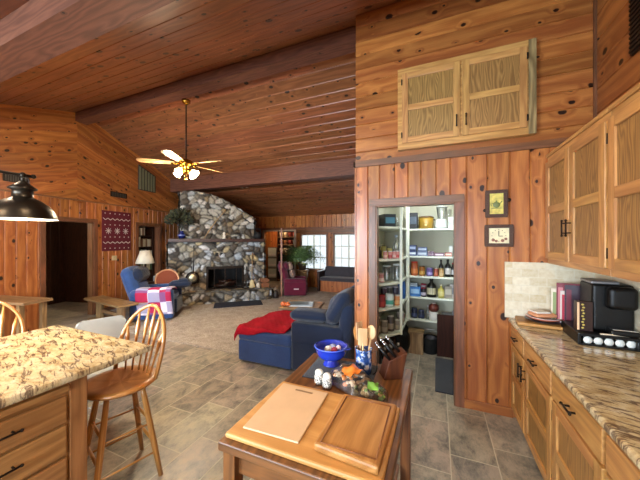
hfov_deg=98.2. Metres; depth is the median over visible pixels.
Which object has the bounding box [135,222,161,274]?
door frame
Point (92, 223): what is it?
door
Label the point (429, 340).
trash can
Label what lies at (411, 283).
carton
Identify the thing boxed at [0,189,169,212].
trim
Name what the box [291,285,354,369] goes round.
sofa
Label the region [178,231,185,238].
vase
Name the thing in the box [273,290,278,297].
canister
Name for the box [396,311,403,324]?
storage jar
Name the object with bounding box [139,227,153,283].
bookcase
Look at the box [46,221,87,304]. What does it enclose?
wall
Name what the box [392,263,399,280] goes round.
canister
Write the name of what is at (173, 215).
dried arrangement
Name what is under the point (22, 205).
pendant lamp
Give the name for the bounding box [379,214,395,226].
patterned box
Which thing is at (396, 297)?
can
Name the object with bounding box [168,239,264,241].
mantel shelf
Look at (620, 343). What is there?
pod
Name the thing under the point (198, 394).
floor
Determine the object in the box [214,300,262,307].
mat
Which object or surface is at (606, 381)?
countertop
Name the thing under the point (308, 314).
armrest
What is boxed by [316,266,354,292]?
window bench
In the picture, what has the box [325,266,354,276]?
cushion
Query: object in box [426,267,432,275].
jar
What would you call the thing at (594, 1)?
trim
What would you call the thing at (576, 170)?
upper cabinet
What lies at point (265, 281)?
wooden crate
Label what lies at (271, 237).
wall
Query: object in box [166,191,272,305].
stone fireplace
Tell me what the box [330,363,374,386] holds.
snack bag
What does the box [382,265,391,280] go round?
canister
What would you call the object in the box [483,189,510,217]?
picture
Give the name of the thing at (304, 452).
board
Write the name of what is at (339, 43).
ceiling beam
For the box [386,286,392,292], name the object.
jar
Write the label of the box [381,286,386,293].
jar
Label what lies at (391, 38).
wall
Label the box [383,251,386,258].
can
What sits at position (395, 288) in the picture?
jar
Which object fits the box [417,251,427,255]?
box
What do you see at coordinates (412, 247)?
box
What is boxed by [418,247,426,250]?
box
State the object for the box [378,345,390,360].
kitchen knife
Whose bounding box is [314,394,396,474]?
chopping board
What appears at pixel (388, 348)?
kitchen knife
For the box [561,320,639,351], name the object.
tray
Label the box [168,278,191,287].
cushion
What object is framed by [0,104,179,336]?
wall
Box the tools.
[244,266,249,287]
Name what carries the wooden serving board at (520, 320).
on the countertop at (606, 381)
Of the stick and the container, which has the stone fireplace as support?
the stick
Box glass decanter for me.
[393,235,399,257]
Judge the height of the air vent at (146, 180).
0.650 m
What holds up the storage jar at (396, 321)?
on the pantry shelves at (407, 275)
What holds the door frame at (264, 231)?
in the wall at (334, 220)
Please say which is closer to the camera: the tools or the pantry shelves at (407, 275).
the pantry shelves at (407, 275)
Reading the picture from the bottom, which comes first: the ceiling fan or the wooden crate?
the wooden crate
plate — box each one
[524,316,560,323]
[525,313,561,321]
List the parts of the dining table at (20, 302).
leg, leg, leg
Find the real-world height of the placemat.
0.005 m
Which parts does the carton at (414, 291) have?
printed panel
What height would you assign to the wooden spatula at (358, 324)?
0.280 m
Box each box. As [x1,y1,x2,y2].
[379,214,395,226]
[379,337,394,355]
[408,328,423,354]
[410,213,417,228]
[410,245,416,250]
[410,251,416,255]
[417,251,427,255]
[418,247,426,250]
[448,217,452,227]
[574,300,592,331]
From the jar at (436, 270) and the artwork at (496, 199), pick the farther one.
the jar at (436, 270)
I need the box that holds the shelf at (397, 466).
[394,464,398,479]
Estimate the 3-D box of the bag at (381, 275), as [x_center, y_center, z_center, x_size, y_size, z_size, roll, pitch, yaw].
[0.759,0.474,3.479,0.091,0.110,0.091,0,0,23]
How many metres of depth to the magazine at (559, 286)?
2.26 m
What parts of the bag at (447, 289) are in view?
printed panel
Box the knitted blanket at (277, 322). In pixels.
[234,310,295,340]
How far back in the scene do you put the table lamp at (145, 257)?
6.43 m
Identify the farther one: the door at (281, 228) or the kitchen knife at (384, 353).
the door at (281, 228)
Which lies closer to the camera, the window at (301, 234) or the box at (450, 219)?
the box at (450, 219)
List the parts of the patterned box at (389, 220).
printed panel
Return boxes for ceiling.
[0,0,402,111]
[96,52,355,216]
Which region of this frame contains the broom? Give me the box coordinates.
[249,253,254,287]
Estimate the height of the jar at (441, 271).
0.110 m
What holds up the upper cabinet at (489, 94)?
attached to the wall at (391, 38)
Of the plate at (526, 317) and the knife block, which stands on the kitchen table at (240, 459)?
the knife block
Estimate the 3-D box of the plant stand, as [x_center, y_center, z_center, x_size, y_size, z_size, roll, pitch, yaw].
[-0.571,1.282,8.980,0.430,0.650,0.430,0,0,23]
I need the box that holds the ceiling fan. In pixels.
[136,98,223,181]
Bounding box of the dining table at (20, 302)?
[0,295,52,336]
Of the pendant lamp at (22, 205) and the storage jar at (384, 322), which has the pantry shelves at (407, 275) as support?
the storage jar at (384, 322)
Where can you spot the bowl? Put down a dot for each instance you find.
(331, 359)
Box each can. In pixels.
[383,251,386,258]
[388,251,391,258]
[394,294,399,305]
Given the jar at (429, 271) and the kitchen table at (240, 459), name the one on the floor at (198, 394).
the kitchen table at (240, 459)
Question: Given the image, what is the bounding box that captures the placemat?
[302,357,377,385]
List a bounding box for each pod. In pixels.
[582,336,592,342]
[592,337,602,344]
[603,338,613,345]
[614,340,624,346]
[625,341,635,347]
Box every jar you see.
[379,316,380,334]
[381,245,385,257]
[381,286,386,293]
[381,319,387,333]
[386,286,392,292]
[387,314,393,330]
[392,286,398,295]
[394,318,399,329]
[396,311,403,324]
[397,263,403,277]
[411,261,417,275]
[411,307,417,317]
[418,309,424,318]
[419,266,424,275]
[420,283,426,294]
[421,287,425,296]
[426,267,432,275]
[434,268,438,275]
[439,269,443,276]
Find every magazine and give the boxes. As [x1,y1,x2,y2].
[551,288,555,318]
[556,283,579,321]
[560,290,564,322]
[564,285,579,320]
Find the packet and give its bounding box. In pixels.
[528,309,556,317]
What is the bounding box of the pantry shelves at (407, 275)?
[379,207,452,339]
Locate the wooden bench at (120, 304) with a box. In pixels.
[83,295,138,325]
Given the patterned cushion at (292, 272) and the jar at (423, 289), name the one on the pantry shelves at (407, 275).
the jar at (423, 289)
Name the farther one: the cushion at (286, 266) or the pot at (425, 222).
the cushion at (286, 266)
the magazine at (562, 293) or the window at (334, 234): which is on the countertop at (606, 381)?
the magazine at (562, 293)
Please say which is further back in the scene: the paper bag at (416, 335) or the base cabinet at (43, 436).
the paper bag at (416, 335)
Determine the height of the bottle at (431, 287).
0.270 m
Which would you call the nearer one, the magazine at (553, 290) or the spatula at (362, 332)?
the spatula at (362, 332)
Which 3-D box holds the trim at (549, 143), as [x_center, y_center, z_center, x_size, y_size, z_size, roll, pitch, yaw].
[1.353,-0.843,2.747,2.085,0.065,0.127,0,0,23]
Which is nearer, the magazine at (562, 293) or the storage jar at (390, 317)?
the magazine at (562, 293)
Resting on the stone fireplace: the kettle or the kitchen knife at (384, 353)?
the kettle
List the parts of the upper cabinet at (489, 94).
panel, door, panel, door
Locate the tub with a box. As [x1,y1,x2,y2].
[385,293,393,305]
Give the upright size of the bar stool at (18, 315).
1.140 m
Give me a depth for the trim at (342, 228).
9.31 m
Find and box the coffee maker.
[580,278,639,337]
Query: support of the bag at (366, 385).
on the kitchen table at (240, 459)
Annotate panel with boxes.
[437,314,452,357]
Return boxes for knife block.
[379,347,406,379]
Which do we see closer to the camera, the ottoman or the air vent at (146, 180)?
the ottoman
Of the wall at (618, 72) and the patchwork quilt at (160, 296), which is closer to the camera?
the wall at (618, 72)
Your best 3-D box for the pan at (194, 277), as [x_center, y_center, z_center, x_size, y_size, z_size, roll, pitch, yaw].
[-3.243,0.637,7.050,0.330,0.995,0.035,0,0,-22]
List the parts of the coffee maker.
lid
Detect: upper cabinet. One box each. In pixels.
[398,38,536,151]
[545,108,610,275]
[608,83,639,281]
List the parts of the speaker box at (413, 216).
printed panel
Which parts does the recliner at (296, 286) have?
backrest, arm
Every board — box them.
[225,381,399,479]
[243,383,327,443]
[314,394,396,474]
[515,316,562,330]
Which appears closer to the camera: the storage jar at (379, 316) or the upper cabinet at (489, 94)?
the upper cabinet at (489, 94)
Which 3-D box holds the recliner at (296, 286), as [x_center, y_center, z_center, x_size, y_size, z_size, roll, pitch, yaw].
[-0.800,1.096,8.168,0.859,0.974,0.748,0,0,-3]
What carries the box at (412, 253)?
on the pantry shelves at (407, 275)
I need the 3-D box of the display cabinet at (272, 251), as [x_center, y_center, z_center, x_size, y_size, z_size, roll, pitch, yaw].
[-1.868,0.955,10.956,0.360,1.330,0.260,0,0,3]
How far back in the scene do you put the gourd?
4.85 m
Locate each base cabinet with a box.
[0,376,86,479]
[510,326,525,433]
[520,341,553,479]
[552,373,608,479]
[606,435,639,479]
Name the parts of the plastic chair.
backrest, seat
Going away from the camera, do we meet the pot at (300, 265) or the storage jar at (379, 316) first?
the storage jar at (379, 316)
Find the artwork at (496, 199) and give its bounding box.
[490,193,502,213]
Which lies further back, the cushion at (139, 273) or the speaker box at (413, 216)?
the cushion at (139, 273)
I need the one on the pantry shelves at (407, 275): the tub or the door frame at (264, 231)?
the tub
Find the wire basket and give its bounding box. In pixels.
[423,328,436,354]
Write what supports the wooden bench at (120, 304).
on the floor at (198, 394)
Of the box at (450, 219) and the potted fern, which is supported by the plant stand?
the potted fern
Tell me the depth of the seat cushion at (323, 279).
8.55 m
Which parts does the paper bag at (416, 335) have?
lid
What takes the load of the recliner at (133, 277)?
on the floor at (205, 326)
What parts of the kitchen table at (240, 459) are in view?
leg, leg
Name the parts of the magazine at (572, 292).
printed panel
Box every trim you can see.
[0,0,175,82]
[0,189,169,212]
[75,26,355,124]
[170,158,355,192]
[255,226,354,232]
[353,137,568,168]
[593,0,596,118]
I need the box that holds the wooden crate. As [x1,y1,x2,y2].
[260,278,268,287]
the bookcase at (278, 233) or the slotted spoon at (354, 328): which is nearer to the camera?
the slotted spoon at (354, 328)
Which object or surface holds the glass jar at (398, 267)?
on the pantry shelves at (407, 275)
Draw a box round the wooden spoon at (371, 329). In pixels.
[367,325,375,350]
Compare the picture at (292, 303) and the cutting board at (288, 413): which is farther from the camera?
the picture at (292, 303)
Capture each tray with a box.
[154,269,178,283]
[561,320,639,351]
[605,327,639,337]
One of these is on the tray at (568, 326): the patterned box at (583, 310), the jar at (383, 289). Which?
the patterned box at (583, 310)
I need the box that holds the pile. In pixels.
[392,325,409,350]
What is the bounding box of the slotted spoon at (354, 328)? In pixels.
[353,326,359,349]
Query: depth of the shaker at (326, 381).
1.55 m
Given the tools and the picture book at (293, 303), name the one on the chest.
the picture book at (293, 303)
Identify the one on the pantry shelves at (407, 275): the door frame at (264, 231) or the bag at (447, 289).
the bag at (447, 289)
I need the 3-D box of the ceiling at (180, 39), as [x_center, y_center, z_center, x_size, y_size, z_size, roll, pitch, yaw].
[-3.193,-1.661,1.564,10.100,2.278,6.404,0,0,23]
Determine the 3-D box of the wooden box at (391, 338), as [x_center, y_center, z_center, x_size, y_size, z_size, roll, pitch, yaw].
[0.913,1.479,3.782,0.200,0.280,0.182,0,0,23]
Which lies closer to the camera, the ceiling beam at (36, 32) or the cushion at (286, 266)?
the ceiling beam at (36, 32)
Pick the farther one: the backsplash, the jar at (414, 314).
the jar at (414, 314)
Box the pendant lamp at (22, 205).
[0,175,58,220]
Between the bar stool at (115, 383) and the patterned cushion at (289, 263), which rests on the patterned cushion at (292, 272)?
the patterned cushion at (289, 263)
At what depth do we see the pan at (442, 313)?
4.00 m
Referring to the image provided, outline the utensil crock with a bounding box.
[355,345,377,374]
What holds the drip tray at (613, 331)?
on the coffee maker
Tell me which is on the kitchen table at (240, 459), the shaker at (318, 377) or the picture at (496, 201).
the shaker at (318, 377)
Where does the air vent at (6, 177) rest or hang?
in the wall at (68, 158)
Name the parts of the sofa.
arm, backrest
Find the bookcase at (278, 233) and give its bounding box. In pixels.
[277,231,293,280]
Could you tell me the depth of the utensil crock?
1.70 m
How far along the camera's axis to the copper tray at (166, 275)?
6.52 m
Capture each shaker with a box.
[314,369,322,384]
[322,372,331,389]
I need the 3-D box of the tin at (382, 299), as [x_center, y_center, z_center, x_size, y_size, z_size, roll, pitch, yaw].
[0.764,0.759,3.466,0.112,0.150,0.112,0,0,23]
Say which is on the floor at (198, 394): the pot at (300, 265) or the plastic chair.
the plastic chair
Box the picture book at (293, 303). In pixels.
[289,301,313,306]
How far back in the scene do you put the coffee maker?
1.85 m
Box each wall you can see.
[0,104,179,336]
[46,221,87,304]
[254,214,354,286]
[266,232,276,277]
[355,0,592,417]
[379,205,452,335]
[597,0,639,115]
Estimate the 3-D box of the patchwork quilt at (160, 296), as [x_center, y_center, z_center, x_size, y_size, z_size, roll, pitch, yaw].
[-3.305,1.207,5.643,0.666,0.530,0.483,0,0,-15]
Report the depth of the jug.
4.00 m
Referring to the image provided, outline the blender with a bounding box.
[435,205,449,227]
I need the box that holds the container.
[398,281,404,298]
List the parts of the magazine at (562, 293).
printed panel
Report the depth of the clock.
2.56 m
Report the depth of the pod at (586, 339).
1.87 m
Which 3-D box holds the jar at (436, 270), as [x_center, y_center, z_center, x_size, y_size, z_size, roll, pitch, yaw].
[1.703,0.469,4.057,0.069,0.120,0.069,0,0,23]
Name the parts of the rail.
rod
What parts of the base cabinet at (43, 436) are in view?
handle, handle, drawer, drawer, drawer, corner post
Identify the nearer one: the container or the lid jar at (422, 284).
the container
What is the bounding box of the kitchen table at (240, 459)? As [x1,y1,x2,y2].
[218,353,412,479]
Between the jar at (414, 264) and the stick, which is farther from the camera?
the stick
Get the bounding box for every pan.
[186,245,199,284]
[441,312,451,314]
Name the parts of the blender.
motor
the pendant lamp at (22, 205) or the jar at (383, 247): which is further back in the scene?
the jar at (383, 247)
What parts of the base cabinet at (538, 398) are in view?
handle, panel, drawer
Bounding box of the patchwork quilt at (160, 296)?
[135,286,176,315]
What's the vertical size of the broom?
0.951 m
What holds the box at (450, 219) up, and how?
on the pantry shelves at (407, 275)
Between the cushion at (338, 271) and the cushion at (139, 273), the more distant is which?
the cushion at (338, 271)
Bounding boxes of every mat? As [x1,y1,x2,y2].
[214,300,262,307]
[435,357,452,394]
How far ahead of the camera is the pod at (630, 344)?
1.78 m
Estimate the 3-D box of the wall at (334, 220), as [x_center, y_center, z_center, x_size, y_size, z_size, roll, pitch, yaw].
[-0.633,0.380,9.679,7.100,2.480,0.100,0,0,23]
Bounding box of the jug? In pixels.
[428,302,438,320]
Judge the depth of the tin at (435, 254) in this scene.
3.99 m
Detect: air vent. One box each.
[3,173,28,182]
[110,191,126,198]
[138,164,155,192]
[629,0,639,55]
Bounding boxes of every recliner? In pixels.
[120,266,182,320]
[278,261,307,295]
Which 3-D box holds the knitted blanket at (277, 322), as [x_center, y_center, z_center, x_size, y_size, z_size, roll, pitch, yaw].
[-0.598,1.228,4.014,0.742,0.215,1.058,0,0,23]
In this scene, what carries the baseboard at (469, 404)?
attached to the wall at (391, 38)
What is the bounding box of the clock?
[484,224,513,246]
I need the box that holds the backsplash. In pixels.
[505,262,639,338]
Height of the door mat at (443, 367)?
0.010 m
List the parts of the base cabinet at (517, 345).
panel, drawer, handle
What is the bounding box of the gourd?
[280,300,290,306]
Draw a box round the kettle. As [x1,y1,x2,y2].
[254,230,260,238]
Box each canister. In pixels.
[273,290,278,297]
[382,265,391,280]
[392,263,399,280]
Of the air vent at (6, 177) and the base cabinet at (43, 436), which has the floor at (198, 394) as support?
the base cabinet at (43, 436)
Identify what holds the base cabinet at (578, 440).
on the floor at (198, 394)
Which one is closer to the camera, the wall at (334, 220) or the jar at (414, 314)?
the jar at (414, 314)
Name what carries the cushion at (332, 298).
on the sofa
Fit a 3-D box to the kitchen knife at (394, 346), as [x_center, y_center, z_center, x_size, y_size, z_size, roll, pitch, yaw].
[0.457,0.653,1.724,0.080,0.090,0.022,0,0,15]
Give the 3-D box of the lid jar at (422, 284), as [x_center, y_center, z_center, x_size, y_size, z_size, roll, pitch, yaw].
[1.572,0.749,4.210,0.091,0.170,0.091,0,0,23]
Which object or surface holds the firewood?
in the stone fireplace
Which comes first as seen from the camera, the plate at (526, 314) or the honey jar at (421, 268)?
the plate at (526, 314)
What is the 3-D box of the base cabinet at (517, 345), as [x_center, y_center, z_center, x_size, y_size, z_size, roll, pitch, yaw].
[1.920,1.184,2.234,0.631,0.872,0.408,0,0,23]
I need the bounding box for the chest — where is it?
[279,300,323,310]
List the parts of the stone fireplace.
firebox frame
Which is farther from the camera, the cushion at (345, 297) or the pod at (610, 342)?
the cushion at (345, 297)
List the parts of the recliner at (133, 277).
backrest, arm, arm, seat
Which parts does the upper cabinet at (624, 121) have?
panel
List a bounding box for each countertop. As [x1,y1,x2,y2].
[0,325,151,408]
[508,318,639,469]
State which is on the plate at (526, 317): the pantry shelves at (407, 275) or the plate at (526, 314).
the plate at (526, 314)
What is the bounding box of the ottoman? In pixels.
[239,328,291,369]
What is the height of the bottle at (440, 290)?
0.190 m
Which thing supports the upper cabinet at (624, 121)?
attached to the wall at (618, 72)
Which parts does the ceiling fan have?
blade, blade, lamp shade, motor, lamp shade, blade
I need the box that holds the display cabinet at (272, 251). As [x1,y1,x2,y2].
[268,247,276,280]
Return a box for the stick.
[203,209,225,238]
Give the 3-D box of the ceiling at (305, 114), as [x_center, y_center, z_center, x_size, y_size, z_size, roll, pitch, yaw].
[-0.892,-1.792,7.011,10.100,2.017,5.424,0,0,23]
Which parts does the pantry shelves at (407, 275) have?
post, shelf, post, shelf, shelf, shelf, shelf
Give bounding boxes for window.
[300,233,327,270]
[333,233,354,266]
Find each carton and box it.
[410,282,417,286]
[410,286,420,296]
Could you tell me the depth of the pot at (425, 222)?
4.03 m
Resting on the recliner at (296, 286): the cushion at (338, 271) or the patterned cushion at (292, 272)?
the patterned cushion at (292, 272)
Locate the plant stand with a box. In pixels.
[296,269,308,289]
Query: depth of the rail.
1.90 m
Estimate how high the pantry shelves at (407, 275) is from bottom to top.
1.960 m
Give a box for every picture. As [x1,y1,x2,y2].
[291,302,308,304]
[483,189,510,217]
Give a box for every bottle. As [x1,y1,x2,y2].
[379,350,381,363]
[427,278,435,296]
[438,284,443,297]
[445,259,450,276]
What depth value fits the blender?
3.98 m
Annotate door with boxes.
[40,216,97,314]
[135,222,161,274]
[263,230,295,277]
[281,228,281,295]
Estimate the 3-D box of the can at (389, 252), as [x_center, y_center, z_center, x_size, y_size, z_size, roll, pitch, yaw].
[0.883,0.186,3.491,0.053,0.095,0.053,0,0,23]
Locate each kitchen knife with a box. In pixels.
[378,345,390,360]
[383,342,395,357]
[387,337,399,352]
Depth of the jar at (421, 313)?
4.10 m
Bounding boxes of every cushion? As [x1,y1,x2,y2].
[132,266,149,281]
[239,328,290,346]
[284,261,288,269]
[288,262,292,269]
[289,269,295,277]
[320,276,354,282]
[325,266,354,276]
[325,287,354,324]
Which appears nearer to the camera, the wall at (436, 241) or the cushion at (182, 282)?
the wall at (436, 241)
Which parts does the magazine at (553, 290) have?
printed panel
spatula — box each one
[356,321,362,350]
[358,328,367,350]
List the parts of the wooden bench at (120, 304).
leg, leg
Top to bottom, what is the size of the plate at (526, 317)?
0.018 m
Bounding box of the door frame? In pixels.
[369,194,464,407]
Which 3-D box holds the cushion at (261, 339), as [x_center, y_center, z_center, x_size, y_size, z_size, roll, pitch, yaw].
[-0.522,1.252,4.020,0.824,0.174,1.094,0,0,23]
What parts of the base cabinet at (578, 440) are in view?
handle, panel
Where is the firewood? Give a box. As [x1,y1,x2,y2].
[215,279,235,286]
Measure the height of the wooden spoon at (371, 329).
0.272 m
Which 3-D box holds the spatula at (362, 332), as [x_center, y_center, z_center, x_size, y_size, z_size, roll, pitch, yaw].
[0.266,0.673,1.720,0.058,0.255,0.021,0,0,12]
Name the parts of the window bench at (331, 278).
panel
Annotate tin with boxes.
[379,294,385,307]
[434,253,443,255]
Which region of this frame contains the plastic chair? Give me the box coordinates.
[75,315,137,425]
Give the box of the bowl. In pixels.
[314,339,351,367]
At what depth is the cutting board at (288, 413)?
1.29 m
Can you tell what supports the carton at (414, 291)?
on the pantry shelves at (407, 275)
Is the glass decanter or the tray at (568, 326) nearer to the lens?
the tray at (568, 326)
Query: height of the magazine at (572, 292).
0.350 m
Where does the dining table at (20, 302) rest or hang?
on the floor at (198, 394)
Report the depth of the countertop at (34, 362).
1.67 m
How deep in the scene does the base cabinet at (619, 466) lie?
1.03 m
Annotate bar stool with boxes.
[0,301,24,337]
[87,304,165,479]
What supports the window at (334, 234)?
in the wall at (334, 220)
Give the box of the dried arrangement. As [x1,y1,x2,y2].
[164,208,194,230]
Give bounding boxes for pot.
[298,263,306,269]
[418,216,435,228]
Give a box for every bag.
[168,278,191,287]
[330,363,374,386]
[351,380,387,400]
[379,273,383,282]
[444,286,451,297]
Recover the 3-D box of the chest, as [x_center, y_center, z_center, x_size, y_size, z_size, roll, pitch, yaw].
[-0.318,1.387,5.016,0.690,0.440,0.600,0,0,13]
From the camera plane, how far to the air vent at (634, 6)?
1.82 m
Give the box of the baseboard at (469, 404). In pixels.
[464,398,512,417]
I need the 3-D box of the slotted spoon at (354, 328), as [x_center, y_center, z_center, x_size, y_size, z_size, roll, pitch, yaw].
[0.238,0.680,1.792,0.024,0.242,0.081,0,0,-35]
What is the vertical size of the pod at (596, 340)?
0.048 m
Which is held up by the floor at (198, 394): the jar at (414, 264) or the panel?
the panel
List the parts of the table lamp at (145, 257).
lamp shade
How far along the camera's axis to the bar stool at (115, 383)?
1.90 m
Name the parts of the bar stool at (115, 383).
leg, leg, seat, leg, leg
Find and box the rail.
[0,170,35,184]
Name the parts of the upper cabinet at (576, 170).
door, panel, handle, handle, panel, door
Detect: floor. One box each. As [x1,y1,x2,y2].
[47,281,543,479]
[110,284,337,354]
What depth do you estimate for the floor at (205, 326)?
5.53 m
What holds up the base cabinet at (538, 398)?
on the floor at (198, 394)
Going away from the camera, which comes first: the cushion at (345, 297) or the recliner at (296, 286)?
the cushion at (345, 297)
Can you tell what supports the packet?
on the plate at (526, 314)
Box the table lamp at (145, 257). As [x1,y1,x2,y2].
[135,250,154,281]
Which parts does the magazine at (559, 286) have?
printed panel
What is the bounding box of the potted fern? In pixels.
[280,245,325,269]

